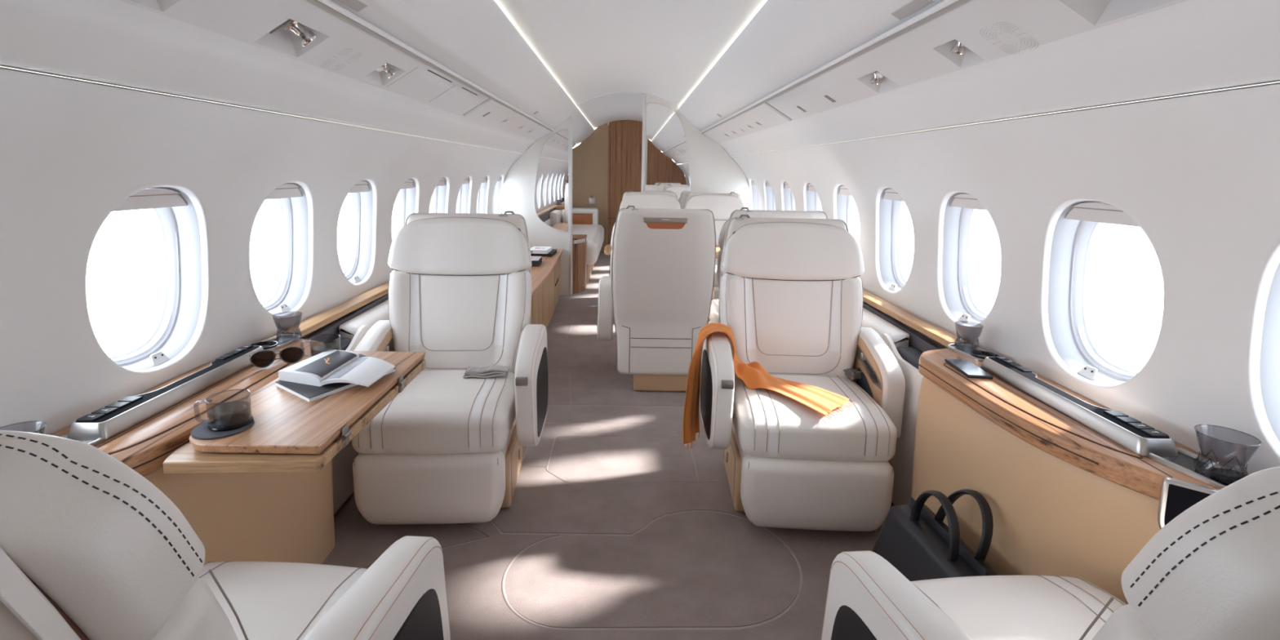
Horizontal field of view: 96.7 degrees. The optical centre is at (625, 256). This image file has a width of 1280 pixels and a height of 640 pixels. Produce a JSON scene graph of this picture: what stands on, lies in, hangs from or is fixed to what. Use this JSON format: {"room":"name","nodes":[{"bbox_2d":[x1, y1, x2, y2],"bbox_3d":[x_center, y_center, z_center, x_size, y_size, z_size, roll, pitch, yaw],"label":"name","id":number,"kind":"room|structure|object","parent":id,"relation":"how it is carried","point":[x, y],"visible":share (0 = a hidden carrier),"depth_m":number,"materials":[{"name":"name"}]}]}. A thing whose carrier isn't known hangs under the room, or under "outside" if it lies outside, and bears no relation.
{"room":"aircraft cabin","nodes":[
{"label":"aircraft cabin","id":0,"kind":"room"},
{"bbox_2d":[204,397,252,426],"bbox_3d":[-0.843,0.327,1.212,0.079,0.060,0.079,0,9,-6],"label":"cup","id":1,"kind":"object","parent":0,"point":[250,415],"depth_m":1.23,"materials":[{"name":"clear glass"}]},
{"bbox_2d":[0,68,522,435],"bbox_3d":[-1.105,-0.077,4.010,0.242,1.355,8.850,1,8,0],"label":"wall","id":2,"kind":"structure","parent":0,"point":[72,152],"depth_m":1.33,"materials":[{"name":"white plastic"}]},
{"bbox_2d":[108,186,201,370],"bbox_3d":[-1.239,0.055,1.447,0.178,0.486,0.385,1,8,0],"label":"window","id":3,"kind":"structure","parent":2,"relation":"in","point":[172,215],"depth_m":1.59,"materials":[{"name":"grey plastic"}]},
{"bbox_2d":[112,188,186,211],"bbox_3d":[-1.185,-0.143,1.417,0.023,0.049,0.254,1,8,0],"label":"shade","id":4,"kind":"object","parent":3,"relation":"attached to","point":[147,198],"depth_m":1.42,"materials":[{"name":"white plastic"}]},
{"bbox_2d":[0,66,513,152],"bbox_3d":[-0.979,-0.529,2.441,0.002,0.001,5.880,1,8,0],"label":"light strip","id":5,"kind":"object","parent":2,"relation":"attached to","point":[0,66],"visible":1,"depth_m":1.22,"materials":[{"name":"white"}]},
{"bbox_2d":[0,64,522,154],"bbox_3d":[-0.747,-0.918,3.884,0.761,0.686,8.850,1,8,0],"label":"trim","id":6,"kind":"structure","parent":2,"relation":"attached to","point":[2,65],"depth_m":1.37,"materials":[{"name":"white"}]},
{"bbox_2d":[0,0,536,153],"bbox_3d":[-0.911,-0.817,3.899,0.143,0.135,8.850,1,8,0],"label":"upper wall panel","id":7,"kind":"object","parent":2,"relation":"attached to","point":[116,42],"depth_m":1.20,"materials":[{"name":"white plastic"}]},
{"bbox_2d":[259,182,308,315],"bbox_3d":[-1.238,-0.027,1.993,0.178,0.486,0.385,1,8,0],"label":"window","id":8,"kind":"structure","parent":2,"relation":"in","point":[289,200],"depth_m":2.14,"materials":[{"name":"grey plastic"}]},
{"bbox_2d":[265,183,302,199],"bbox_3d":[-1.183,-0.225,1.963,0.023,0.049,0.254,1,8,0],"label":"shade","id":9,"kind":"object","parent":8,"relation":"attached to","point":[285,190],"depth_m":1.98,"materials":[{"name":"white fabric"}]},
{"bbox_2d":[120,0,488,115],"bbox_3d":[-0.781,-0.526,1.220,0.167,0.115,3.421,1,8,0],"label":"panel","id":10,"kind":"object","parent":2,"relation":"attached to","point":[300,30],"visible":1,"depth_m":1.44,"materials":[{"name":"white plastic"}]},
{"bbox_2d":[282,18,316,47],"bbox_3d":[-0.793,-0.549,1.383,0.073,0.075,0.058,-3,10,-27],"label":"light","id":11,"kind":"object","parent":10,"relation":"attached to","point":[295,34],"depth_m":1.38,"materials":[{"name":"white"}]},
{"bbox_2d":[323,48,361,71],"bbox_3d":[-0.796,-0.552,1.598,0.086,0.052,0.105,1,8,0],"label":"speaker grille","id":12,"kind":"object","parent":10,"relation":"attached to","point":[341,59],"depth_m":1.60,"materials":[{"name":"grey plastic"}]},
{"bbox_2d":[382,62,395,78],"bbox_3d":[-0.797,-0.625,1.900,0.054,0.057,0.049,1,8,0],"label":"light","id":13,"kind":"object","parent":10,"relation":"attached to","point":[389,70],"depth_m":1.90,"materials":[{"name":"white metal"}]},
{"bbox_2d":[342,180,373,284],"bbox_3d":[-1.237,-0.109,2.539,0.178,0.486,0.385,1,8,0],"label":"window","id":14,"kind":"structure","parent":2,"relation":"in","point":[356,266],"depth_m":2.69,"materials":[{"name":"grey plastic"}]},
{"bbox_2d":[348,184,368,193],"bbox_3d":[-1.182,-0.306,2.510,0.023,0.049,0.254,1,8,0],"label":"shade","id":15,"kind":"object","parent":14,"relation":"attached to","point":[357,188],"depth_m":2.54,"materials":[{"name":"white plastic"}]},
{"bbox_2d":[393,178,416,237],"bbox_3d":[-1.236,-0.190,3.086,0.178,0.486,0.385,1,8,0],"label":"window","id":16,"kind":"structure","parent":2,"relation":"in","point":[405,202],"depth_m":3.23,"materials":[{"name":"grey"}]},
{"bbox_2d":[429,177,446,213],"bbox_3d":[-1.234,-0.272,3.632,0.178,0.486,0.385,1,8,0],"label":"window","id":17,"kind":"structure","parent":2,"relation":"in","point":[437,202],"depth_m":3.78,"materials":[{"name":"grey"}]},
{"bbox_2d":[455,177,470,213],"bbox_3d":[-1.233,-0.354,4.179,0.178,0.486,0.385,1,8,0],"label":"window","id":18,"kind":"structure","parent":2,"relation":"in","point":[462,201],"depth_m":4.33,"materials":[{"name":"grey"}]},
{"bbox_2d":[476,176,487,213],"bbox_3d":[-1.232,-0.435,4.725,0.178,0.486,0.385,1,8,0],"label":"window","id":19,"kind":"structure","parent":2,"relation":"in","point":[481,200],"depth_m":4.89,"materials":[{"name":"grey"}]},
{"bbox_2d":[492,175,502,213],"bbox_3d":[-1.231,-0.517,5.272,0.178,0.486,0.385,1,8,0],"label":"window","id":20,"kind":"structure","parent":2,"relation":"in","point":[495,202],"depth_m":5.44,"materials":[{"name":"grey"}]},
{"bbox_2d":[463,97,551,140],"bbox_3d":[-0.775,-0.962,4.140,0.167,0.115,2.386,1,8,0],"label":"panel","id":21,"kind":"object","parent":2,"relation":"attached to","point":[490,112],"visible":0.94,"depth_m":3.61,"materials":[{"name":"white plastic"}]},
{"bbox_2d":[572,122,608,253],"bbox_3d":[-0.721,-0.995,8.346,0.922,1.899,0.060,1,8,0],"label":"wall","id":22,"kind":"structure","parent":0,"point":[589,157],"depth_m":8.28,"materials":[{"name":"beige"}]},
{"bbox_2d":[572,124,608,245],"bbox_3d":[-0.672,-0.969,8.312,0.828,1.860,0.015,1,8,0],"label":"trim","id":23,"kind":"structure","parent":22,"relation":"attached to","point":[606,125],"depth_m":8.30,"materials":[{"name":"beige"}]},
{"bbox_2d":[607,120,642,244],"bbox_3d":[0.477,-0.997,8.343,1.469,1.940,0.060,1,8,0],"label":"door","id":24,"kind":"structure","parent":22,"relation":"in","point":[624,136],"depth_m":8.26,"materials":[{"name":"brown wood"}]},
{"bbox_2d":[321,253,893,639],"bbox_3d":[-0.009,0.638,4.114,2.500,0.062,8.850,1,8,0],"label":"floor","id":25,"kind":"structure","parent":0,"point":[610,529],"depth_m":1.89,"materials":[{"name":"carpet"}]},
{"bbox_2d":[48,333,335,564],"bbox_3d":[-1.060,0.715,0.943,0.282,0.696,2.050,1,8,0],"label":"console","id":26,"kind":"object","parent":25,"relation":"on","point":[282,517],"depth_m":1.37,"materials":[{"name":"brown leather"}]},
{"bbox_2d":[76,413,105,421],"bbox_3d":[-1.099,0.332,1.170,0.035,0.006,0.028,1,8,0],"label":"switch","id":27,"kind":"object","parent":26,"relation":"attached to","point":[89,417],"depth_m":1.16,"materials":[{"name":"black"}]},
{"bbox_2d":[90,407,118,414],"bbox_3d":[-1.099,0.328,1.200,0.035,0.006,0.028,1,8,0],"label":"switch","id":28,"kind":"object","parent":26,"relation":"attached to","point":[104,411],"depth_m":1.20,"materials":[{"name":"black plastic"}]},
{"bbox_2d":[104,401,130,408],"bbox_3d":[-1.098,0.323,1.231,0.035,0.006,0.028,1,8,0],"label":"switch","id":29,"kind":"object","parent":26,"relation":"attached to","point":[117,405],"depth_m":1.23,"materials":[{"name":"black plastic"}]},
{"bbox_2d":[117,395,142,403],"bbox_3d":[-1.098,0.318,1.262,0.035,0.006,0.028,1,8,0],"label":"switch","id":30,"kind":"object","parent":26,"relation":"attached to","point":[129,399],"depth_m":1.26,"materials":[{"name":"black plastic"}]},
{"bbox_2d":[249,333,301,351],"bbox_3d":[-1.102,0.271,1.787,0.088,0.014,0.178,2,9,9],"label":"tray","id":31,"kind":"object","parent":26,"relation":"on","point":[273,344],"visible":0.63,"depth_m":1.79,"materials":[{"name":"silver metal"}]},
{"bbox_2d":[248,346,305,368],"bbox_3d":[-0.975,0.277,1.595,0.135,0.050,0.045,-4,10,-31],"label":"sunglasses","id":32,"kind":"object","parent":26,"relation":"on","point":[292,354],"visible":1,"depth_m":1.58,"materials":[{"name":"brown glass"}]},
{"bbox_2d":[163,350,426,473],"bbox_3d":[-0.755,0.371,1.419,0.319,0.076,0.627,1,8,0],"label":"folding table","id":33,"kind":"object","parent":26,"relation":"attached to","point":[288,433],"visible":0.87,"depth_m":1.22,"materials":[{"name":"brown wood"}]},
{"bbox_2d":[191,416,254,439],"bbox_3d":[-0.850,0.361,1.203,0.110,0.004,0.110,1,8,0],"label":"coaster","id":34,"kind":"object","parent":33,"relation":"on","point":[202,432],"visible":0.94,"depth_m":1.19,"materials":[{"name":"grey fabric"}]},
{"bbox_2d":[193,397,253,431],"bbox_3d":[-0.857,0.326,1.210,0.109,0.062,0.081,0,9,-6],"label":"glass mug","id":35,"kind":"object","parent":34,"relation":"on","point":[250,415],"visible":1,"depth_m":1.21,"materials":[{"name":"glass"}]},
{"bbox_2d":[275,354,395,402],"bbox_3d":[-0.760,0.315,1.502,0.183,0.010,0.270,6,10,29],"label":"book","id":36,"kind":"object","parent":33,"relation":"on","point":[308,393],"visible":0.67,"depth_m":1.40,"materials":[{"name":"white paper"}]},
{"bbox_2d":[278,349,395,386],"bbox_3d":[-0.742,0.296,1.499,0.270,0.028,0.185,3,9,17],"label":"open book","id":37,"kind":"object","parent":36,"relation":"on","point":[330,366],"visible":1,"depth_m":1.47,"materials":[{"name":"white paper"}]},
{"bbox_2d":[295,350,356,377],"bbox_3d":[-0.786,0.284,1.513,0.085,0.008,0.180,2,9,9],"label":"picture","id":38,"kind":"object","parent":37,"relation":"on","point":[328,363],"depth_m":1.50,"materials":[{"name":"grey"}]},
{"bbox_2d":[324,356,368,380],"bbox_3d":[-0.731,0.293,1.500,0.043,0.009,0.178,1,8,0],"label":"picture","id":39,"kind":"object","parent":37,"relation":"on","point":[344,367],"depth_m":1.49,"materials":[{"name":"grey paper"}]},
{"bbox_2d":[0,430,450,639],"bbox_3d":[-0.666,0.577,0.787,0.680,1.021,0.764,1,9,3],"label":"seat","id":40,"kind":"object","parent":25,"relation":"on","point":[91,548],"visible":1,"depth_m":0.50,"materials":[{"name":"white leather"}]},
{"bbox_2d":[198,560,367,639],"bbox_3d":[-0.675,0.701,0.966,0.500,0.161,0.420,1,9,3],"label":"seat cushion","id":41,"kind":"object","parent":40,"relation":"on","point":[270,600],"depth_m":1.04,"materials":[{"name":"white leather"}]},
{"bbox_2d":[279,284,389,514],"bbox_3d":[-1.098,0.518,2.327,0.190,0.635,0.955,1,8,0],"label":"ledge","id":42,"kind":"object","parent":25,"relation":"on","point":[371,307],"visible":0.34,"depth_m":2.15,"materials":[{"name":"brown wood"}]},
{"bbox_2d":[326,337,351,350],"bbox_3d":[-1.066,0.379,2.036,0.072,0.106,0.260,1,8,0],"label":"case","id":43,"kind":"object","parent":42,"relation":"in","point":[335,344],"visible":0.16,"depth_m":2.09,"materials":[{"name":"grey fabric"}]},
{"bbox_2d":[351,210,548,526],"bbox_3d":[-0.638,0.368,2.132,0.680,1.036,0.712,0,9,-3],"label":"seat","id":44,"kind":"object","parent":25,"relation":"on","point":[447,448],"visible":0.91,"depth_m":2.07,"materials":[{"name":"white leather"}]},
{"bbox_2d":[351,370,515,454],"bbox_3d":[-0.649,0.543,2.024,0.500,0.161,0.420,0,9,-3],"label":"seat cushion","id":45,"kind":"object","parent":44,"relation":"on","point":[438,412],"depth_m":1.84,"materials":[{"name":"white leather"}]},
{"bbox_2d":[462,364,510,377],"bbox_3d":[-0.519,0.431,2.133,0.165,0.031,0.056,0,9,-3],"label":"folded cloth","id":46,"kind":"object","parent":44,"relation":"on","point":[496,370],"visible":1,"depth_m":2.11,"materials":[{"name":"grey fabric"}]},
{"bbox_2d":[530,248,563,328],"bbox_3d":[-0.784,0.355,4.175,0.443,0.460,2.710,1,8,0],"label":"credenza","id":47,"kind":"object","parent":25,"relation":"on","point":[546,277],"visible":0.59,"depth_m":4.28,"materials":[{"name":"brown wood"}]},
{"bbox_2d":[572,234,586,293],"bbox_3d":[-0.554,0.071,5.795,0.299,0.550,0.384,1,8,0],"label":"cabinet","id":48,"kind":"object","parent":25,"relation":"on","point":[579,241],"depth_m":5.68,"materials":[{"name":"brown wood"}]},
{"bbox_2d":[572,207,598,224],"bbox_3d":[-0.725,-0.369,8.217,0.660,0.660,0.240,1,8,0],"label":"divan arm","id":49,"kind":"object","parent":25,"relation":"on","point":[580,215],"visible":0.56,"depth_m":8.09},
{"bbox_2d":[572,224,604,284],"bbox_3d":[-0.731,-0.254,7.041,0.870,0.820,2.000,1,8,0],"label":"sofa","id":50,"kind":"object","parent":25,"relation":"on","point":[595,233],"visible":0.29,"depth_m":6.59,"materials":[{"name":"beige leather"}]},
{"bbox_2d":[572,224,604,265],"bbox_3d":[-0.717,-0.180,7.052,0.840,0.270,2.000,1,8,0],"label":"seat cushion","id":51,"kind":"object","parent":50,"relation":"on","point":[595,233],"depth_m":6.72,"materials":[{"name":"white leather"}]},
{"bbox_2d":[608,190,680,275],"bbox_3d":[0.175,-0.037,4.926,0.652,1.036,0.731,1,8,0],"label":"seat","id":52,"kind":"object","parent":25,"relation":"on","point":[654,200],"visible":0.23,"depth_m":5.05,"materials":[{"name":"white leather"}]},
{"bbox_2d":[596,205,716,391],"bbox_3d":[0.157,0.211,3.264,0.652,1.036,0.731,1,8,0],"label":"seat","id":53,"kind":"object","parent":25,"relation":"on","point":[658,291],"visible":0.95,"depth_m":3.02,"materials":[{"name":"white leather"}]},
{"bbox_2d":[684,191,746,299],"bbox_3d":[0.790,-0.028,4.925,0.562,1.036,0.712,1,8,0],"label":"seat","id":54,"kind":"object","parent":25,"relation":"on","point":[722,206],"visible":0.27,"depth_m":5.04,"materials":[{"name":"white leather"}]},
{"bbox_2d":[708,207,826,323],"bbox_3d":[0.772,0.220,3.265,0.562,1.036,0.712,1,8,0],"label":"seat","id":55,"kind":"object","parent":25,"relation":"on","point":[714,315],"visible":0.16,"depth_m":2.87,"materials":[{"name":"white leather"}]},
{"bbox_2d":[708,298,719,323],"bbox_3d":[0.770,0.356,3.418,0.500,0.161,0.420,1,8,0],"label":"seat cushion","id":56,"kind":"object","parent":55,"relation":"on","point":[713,315],"depth_m":3.38,"materials":[{"name":"white leather"}]},
{"bbox_2d":[700,214,905,533],"bbox_3d":[0.634,0.387,2.132,0.680,1.036,0.712,1,9,3],"label":"seat","id":57,"kind":"object","parent":25,"relation":"on","point":[791,296],"visible":0.94,"depth_m":2.05,"materials":[{"name":"white leather"}]},
{"bbox_2d":[682,322,855,451],"bbox_3d":[0.511,0.498,2.030,0.576,0.428,0.286,5,10,27],"label":"scarf","id":58,"kind":"object","parent":57,"relation":"on","point":[753,375],"visible":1,"depth_m":2.07,"materials":[{"name":"orange fabric"}]},
{"bbox_2d":[732,374,897,462],"bbox_3d":[0.640,0.562,2.024,0.500,0.161,0.420,1,9,3],"label":"seat cushion","id":59,"kind":"object","parent":57,"relation":"on","point":[771,426],"depth_m":1.84,"materials":[{"name":"white leather"}]},
{"bbox_2d":[843,368,862,379],"bbox_3d":[0.858,0.449,2.181,0.047,0.047,0.108,-1,9,-9],"label":"belt buckle","id":60,"kind":"object","parent":57,"relation":"attached to","point":[852,373],"visible":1,"depth_m":2.13,"materials":[{"name":"grey metal"}]},
{"bbox_2d":[861,289,969,505],"bbox_3d":[1.082,0.539,2.401,0.190,0.635,1.105,1,8,0],"label":"ledge","id":61,"kind":"object","parent":25,"relation":"on","point":[895,334],"visible":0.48,"depth_m":2.07,"materials":[{"name":"brown wood"}]},
{"bbox_2d":[896,346,922,368],"bbox_3d":[1.054,0.410,2.034,0.072,0.106,0.264,1,8,0],"label":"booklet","id":62,"kind":"object","parent":61,"relation":"in","point":[911,355],"visible":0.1,"depth_m":2.07,"materials":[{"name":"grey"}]},
{"bbox_2d":[871,488,998,581],"bbox_3d":[0.790,0.804,1.460,0.219,0.418,0.343,0,9,-5],"label":"handbag","id":63,"kind":"object","parent":25,"relation":"on","point":[915,540],"visible":0.57,"depth_m":1.44,"materials":[{"name":"black leather"}]},
{"bbox_2d":[821,466,1279,639],"bbox_3d":[0.708,0.599,0.776,0.680,1.021,0.764,0,9,-5],"label":"seat","id":64,"kind":"object","parent":25,"relation":"on","point":[1212,572],"visible":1,"depth_m":0.53,"materials":[{"name":"white leather"}]},
{"bbox_2d":[910,574,1127,639],"bbox_3d":[0.707,0.723,0.956,0.500,0.161,0.420,0,9,-5],"label":"seat cushion","id":65,"kind":"object","parent":64,"relation":"on","point":[1033,606],"depth_m":1.03,"materials":[{"name":"white leather"}]},
{"bbox_2d":[911,343,1222,604],"bbox_3d":[1.040,0.746,0.943,0.279,0.696,2.050,1,8,0],"label":"console","id":66,"kind":"object","parent":25,"relation":"on","point":[1064,498],"depth_m":1.32,"materials":[{"name":"brown leather"}]},
{"bbox_2d":[944,359,993,378],"bbox_3d":[0.988,0.323,1.642,0.068,0.008,0.144,2,9,6],"label":"smartphone","id":67,"kind":"object","parent":66,"relation":"on","point":[966,367],"visible":1,"depth_m":1.63,"materials":[{"name":"grey glass"}]},
{"bbox_2d":[947,342,999,362],"bbox_3d":[1.101,0.302,1.797,0.088,0.014,0.178,-1,9,-9],"label":"tray","id":68,"kind":"object","parent":66,"relation":"on","point":[980,355],"visible":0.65,"depth_m":1.79,"materials":[{"name":"silver metal"}]},
{"bbox_2d":[1103,410,1128,417],"bbox_3d":[1.088,0.351,1.262,0.035,0.006,0.028,1,8,0],"label":"switch","id":69,"kind":"object","parent":66,"relation":"attached to","point":[1106,413],"depth_m":1.26,"materials":[{"name":"black plastic"}]},
{"bbox_2d":[1115,416,1141,423],"bbox_3d":[1.088,0.355,1.231,0.035,0.006,0.028,1,8,0],"label":"switch","id":70,"kind":"object","parent":66,"relation":"attached to","point":[1120,420],"depth_m":1.23,"materials":[{"name":"black"}]},
{"bbox_2d":[1127,422,1155,430],"bbox_3d":[1.088,0.360,1.200,0.035,0.006,0.028,1,8,0],"label":"switch","id":71,"kind":"object","parent":66,"relation":"attached to","point":[1133,426],"depth_m":1.20,"materials":[{"name":"black plastic"}]},
{"bbox_2d":[1140,429,1168,437],"bbox_3d":[1.088,0.365,1.170,0.035,0.006,0.028,1,8,0],"label":"switch","id":72,"kind":"object","parent":66,"relation":"attached to","point":[1145,433],"depth_m":1.17,"materials":[{"name":"black"}]},
{"bbox_2d":[1157,476,1218,528],"bbox_3d":[1.060,0.465,1.030,0.140,0.103,0.077,8,11,38],"label":"screen","id":73,"kind":"object","parent":66,"relation":"attached to","point":[1176,495],"visible":0.29,"depth_m":1.04,"materials":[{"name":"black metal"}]},
{"bbox_2d":[1146,446,1248,488],"bbox_3d":[1.112,0.406,1.100,0.094,0.014,0.208,-1,9,-12],"label":"tray","id":74,"kind":"object","parent":66,"relation":"on","point":[1184,463],"visible":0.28,"depth_m":1.10,"materials":[{"name":"silver metal"}]},
{"bbox_2d":[1194,425,1262,479],"bbox_3d":[1.119,0.373,1.064,0.088,0.085,0.088,-1,9,-11],"label":"tumbler","id":75,"kind":"object","parent":74,"relation":"on","point":[1246,461],"visible":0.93,"depth_m":1.07,"materials":[{"name":"clear glass"}]},
{"bbox_2d":[502,93,751,295],"bbox_3d":[0.008,-0.565,5.449,2.370,1.927,0.045,1,8,0],"label":"wall","id":76,"kind":"structure","parent":0,"point":[518,187],"depth_m":5.40,"materials":[{"name":"white plastic"}]},
{"bbox_2d":[337,0,367,12],"bbox_3d":[-0.667,-0.615,1.365,0.028,0.017,0.156,1,8,0],"label":"insert","id":77,"kind":"object","parent":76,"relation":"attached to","point":[357,6],"visible":1,"depth_m":1.40,"materials":[{"name":"white plastic"}]},
{"bbox_2d":[306,0,554,131],"bbox_3d":[-0.679,-0.749,2.422,0.014,0.014,5.870,1,8,0],"label":"trim","id":78,"kind":"structure","parent":76,"relation":"attached to","point":[331,4],"depth_m":1.75,"materials":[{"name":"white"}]},
{"bbox_2d":[330,0,594,144],"bbox_3d":[-0.586,-1.072,3.860,0.264,0.210,8.850,1,8,0],"label":"trim","id":79,"kind":"structure","parent":76,"relation":"attached to","point":[475,40],"depth_m":2.20,"materials":[{"name":"white plastic"}]},
{"bbox_2d":[533,128,568,231],"bbox_3d":[-0.702,-0.715,5.401,0.336,0.967,0.008,1,8,0],"label":"wall mirror","id":80,"kind":"object","parent":76,"relation":"attached to","point":[551,192],"visible":1,"depth_m":5.40,"materials":[{"name":"white mirror"}]},
{"bbox_2d":[568,118,572,295],"bbox_3d":[-0.525,-0.456,5.465,0.027,1.690,0.067,1,8,0],"label":"trim","id":81,"kind":"structure","parent":76,"relation":"attached to","point":[570,119],"depth_m":5.43,"materials":[{"name":"white plastic"}]},
{"bbox_2d":[641,93,645,191],"bbox_3d":[0.165,-0.562,5.448,0.027,1.925,0.067,1,8,0],"label":"trim","id":82,"kind":"structure","parent":76,"relation":"attached to","point":[644,95],"depth_m":5.34,"materials":[{"name":"white plastic"}]},
{"bbox_2d":[644,102,691,208],"bbox_3d":[0.406,-0.875,5.375,0.447,1.123,0.008,1,8,0],"label":"wall mirror","id":83,"kind":"object","parent":76,"relation":"attached to","point":[667,164],"visible":0.78,"depth_m":5.36,"materials":[{"name":"white mirror"}]},
{"bbox_2d":[678,0,944,131],"bbox_3d":[0.618,-1.054,3.860,0.264,0.210,8.850,1,8,0],"label":"ceiling panel","id":84,"kind":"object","parent":76,"relation":"attached to","point":[785,41],"depth_m":2.10,"materials":[{"name":"white plastic"}]},
{"bbox_2d":[700,0,970,133],"bbox_3d":[0.701,-0.728,2.422,0.014,0.014,5.870,1,8,0],"label":"trim","id":85,"kind":"structure","parent":76,"relation":"attached to","point":[942,5],"depth_m":1.67,"materials":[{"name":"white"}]},
{"bbox_2d":[890,0,933,20],"bbox_3d":[0.685,-0.595,1.365,0.028,0.017,0.156,1,8,0],"label":"insert","id":86,"kind":"object","parent":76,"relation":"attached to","point":[913,6],"visible":1,"depth_m":1.36,"materials":[{"name":"white plastic"}]},
{"bbox_2d":[493,0,767,128],"bbox_3d":[0.019,-1.256,3.831,1.014,0.168,8.850,1,8,0],"label":"ceiling","id":87,"kind":"structure","parent":0,"point":[663,49],"depth_m":3.05,"materials":[{"name":"white"}]},
{"bbox_2d":[732,84,1279,475],"bbox_3d":[1.107,-0.044,4.010,0.242,1.355,8.850,1,8,0],"label":"wall","id":88,"kind":"structure","parent":0,"point":[1199,175],"depth_m":1.26,"materials":[{"name":"white plastic"}]},
{"bbox_2d":[702,102,791,143],"bbox_3d":[0.803,-0.939,4.140,0.167,0.115,2.386,1,8,0],"label":"panel","id":89,"kind":"object","parent":88,"relation":"attached to","point":[764,116],"visible":0.96,"depth_m":3.61,"materials":[{"name":"white plastic"}]},
{"bbox_2d":[751,179,759,209],"bbox_3d":[1.246,-0.480,5.272,0.178,0.486,0.385,1,8,0],"label":"window","id":90,"kind":"structure","parent":88,"relation":"in","point":[756,204],"depth_m":5.43,"materials":[{"name":"grey"}]},
{"bbox_2d":[765,180,775,210],"bbox_3d":[1.244,-0.399,4.725,0.178,0.486,0.385,1,8,0],"label":"window","id":91,"kind":"structure","parent":88,"relation":"in","point":[771,202],"depth_m":4.88,"materials":[{"name":"grey"}]},
{"bbox_2d":[782,181,795,210],"bbox_3d":[1.243,-0.317,4.179,0.178,0.486,0.385,1,8,0],"label":"window","id":92,"kind":"structure","parent":88,"relation":"in","point":[788,199],"depth_m":4.33,"materials":[{"name":"grey"}]},
{"bbox_2d":[805,182,822,211],"bbox_3d":[1.242,-0.235,3.632,0.178,0.486,0.385,1,8,0],"label":"window","id":93,"kind":"structure","parent":88,"relation":"in","point":[813,202],"depth_m":3.77,"materials":[{"name":"grey"}]},
{"bbox_2d":[836,185,857,241],"bbox_3d":[1.241,-0.154,3.086,0.178,0.486,0.385,1,8,0],"label":"window","id":94,"kind":"structure","parent":88,"relation":"in","point":[846,208],"depth_m":3.23,"materials":[{"name":"grey glass"}]},
{"bbox_2d":[879,187,908,292],"bbox_3d":[1.240,-0.072,2.539,0.178,0.486,0.385,1,8,0],"label":"window","id":95,"kind":"structure","parent":88,"relation":"in","point":[892,207],"depth_m":2.69,"materials":[{"name":"grey plastic"}]},
{"bbox_2d":[883,192,904,201],"bbox_3d":[1.191,-0.271,2.510,0.023,0.049,0.254,1,8,0],"label":"shade","id":96,"kind":"object","parent":95,"relation":"attached to","point":[886,196],"depth_m":2.54,"materials":[{"name":"white fabric"}]},
{"bbox_2d":[942,192,989,325],"bbox_3d":[1.238,0.010,1.993,0.178,0.486,0.385,1,8,0],"label":"window","id":97,"kind":"structure","parent":88,"relation":"in","point":[962,210],"depth_m":2.14,"materials":[{"name":"grey plastic"}]},
{"bbox_2d":[950,198,986,210],"bbox_3d":[1.190,-0.190,1.963,0.023,0.049,0.254,1,8,0],"label":"shade","id":98,"kind":"object","parent":97,"relation":"attached to","point":[972,203],"depth_m":1.98,"materials":[{"name":"white fabric"}]},
{"bbox_2d":[766,0,1187,119],"bbox_3d":[0.797,-0.500,1.220,0.167,0.118,3.421,1,8,0],"label":"panel","id":99,"kind":"object","parent":88,"relation":"attached to","point":[975,32],"visible":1,"depth_m":1.34,"materials":[{"name":"white plastic"}]},
{"bbox_2d":[951,40,965,54],"bbox_3d":[0.826,-0.522,1.396,0.041,0.053,0.046,1,8,0],"label":"light","id":100,"kind":"object","parent":99,"relation":"attached to","point":[957,48],"depth_m":1.40,"materials":[{"name":"white metal"}]},
{"bbox_2d":[980,22,1038,53],"bbox_3d":[0.820,-0.466,1.218,0.086,0.052,0.105,1,8,0],"label":"speaker grille","id":101,"kind":"object","parent":99,"relation":"attached to","point":[1006,37],"depth_m":1.21,"materials":[{"name":"grey"}]},
{"bbox_2d":[718,0,1279,156],"bbox_3d":[0.935,-0.790,3.899,0.143,0.135,8.850,1,8,0],"label":"upper wall panel","id":102,"kind":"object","parent":88,"relation":"attached to","point":[1189,46],"depth_m":1.14,"materials":[{"name":"white plastic"}]},
{"bbox_2d":[731,79,1279,157],"bbox_3d":[0.774,-0.896,3.884,0.761,0.686,8.850,1,8,0],"label":"trim","id":103,"kind":"structure","parent":88,"relation":"attached to","point":[1273,81],"depth_m":1.31,"materials":[{"name":"white"}]},
{"bbox_2d":[735,81,1279,156],"bbox_3d":[0.994,-0.500,2.441,0.002,0.001,5.880,1,8,0],"label":"light strip","id":104,"kind":"object","parent":88,"relation":"attached to","point":[1276,82],"visible":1,"depth_m":1.20,"materials":[{"name":"white plastic"}]},
{"bbox_2d":[1048,200,1139,385],"bbox_3d":[1.237,0.091,1.447,0.178,0.486,0.385,1,8,0],"label":"window","id":105,"kind":"structure","parent":88,"relation":"in","point":[1079,228],"depth_m":1.59,"materials":[{"name":"grey plastic"}]},
{"bbox_2d":[1064,203,1139,226],"bbox_3d":[1.188,-0.108,1.417,0.023,0.049,0.254,1,8,0],"label":"shade","id":106,"kind":"object","parent":105,"relation":"attached to","point":[1106,213],"depth_m":1.42,"materials":[{"name":"white plastic"}]},
{"bbox_2d":[1259,262,1279,442],"bbox_3d":[1.236,0.173,0.900,0.178,0.486,0.385,1,8,0],"label":"window","id":107,"kind":"structure","parent":88,"relation":"in","point":[1269,361],"depth_m":1.08,"materials":[{"name":"grey"}]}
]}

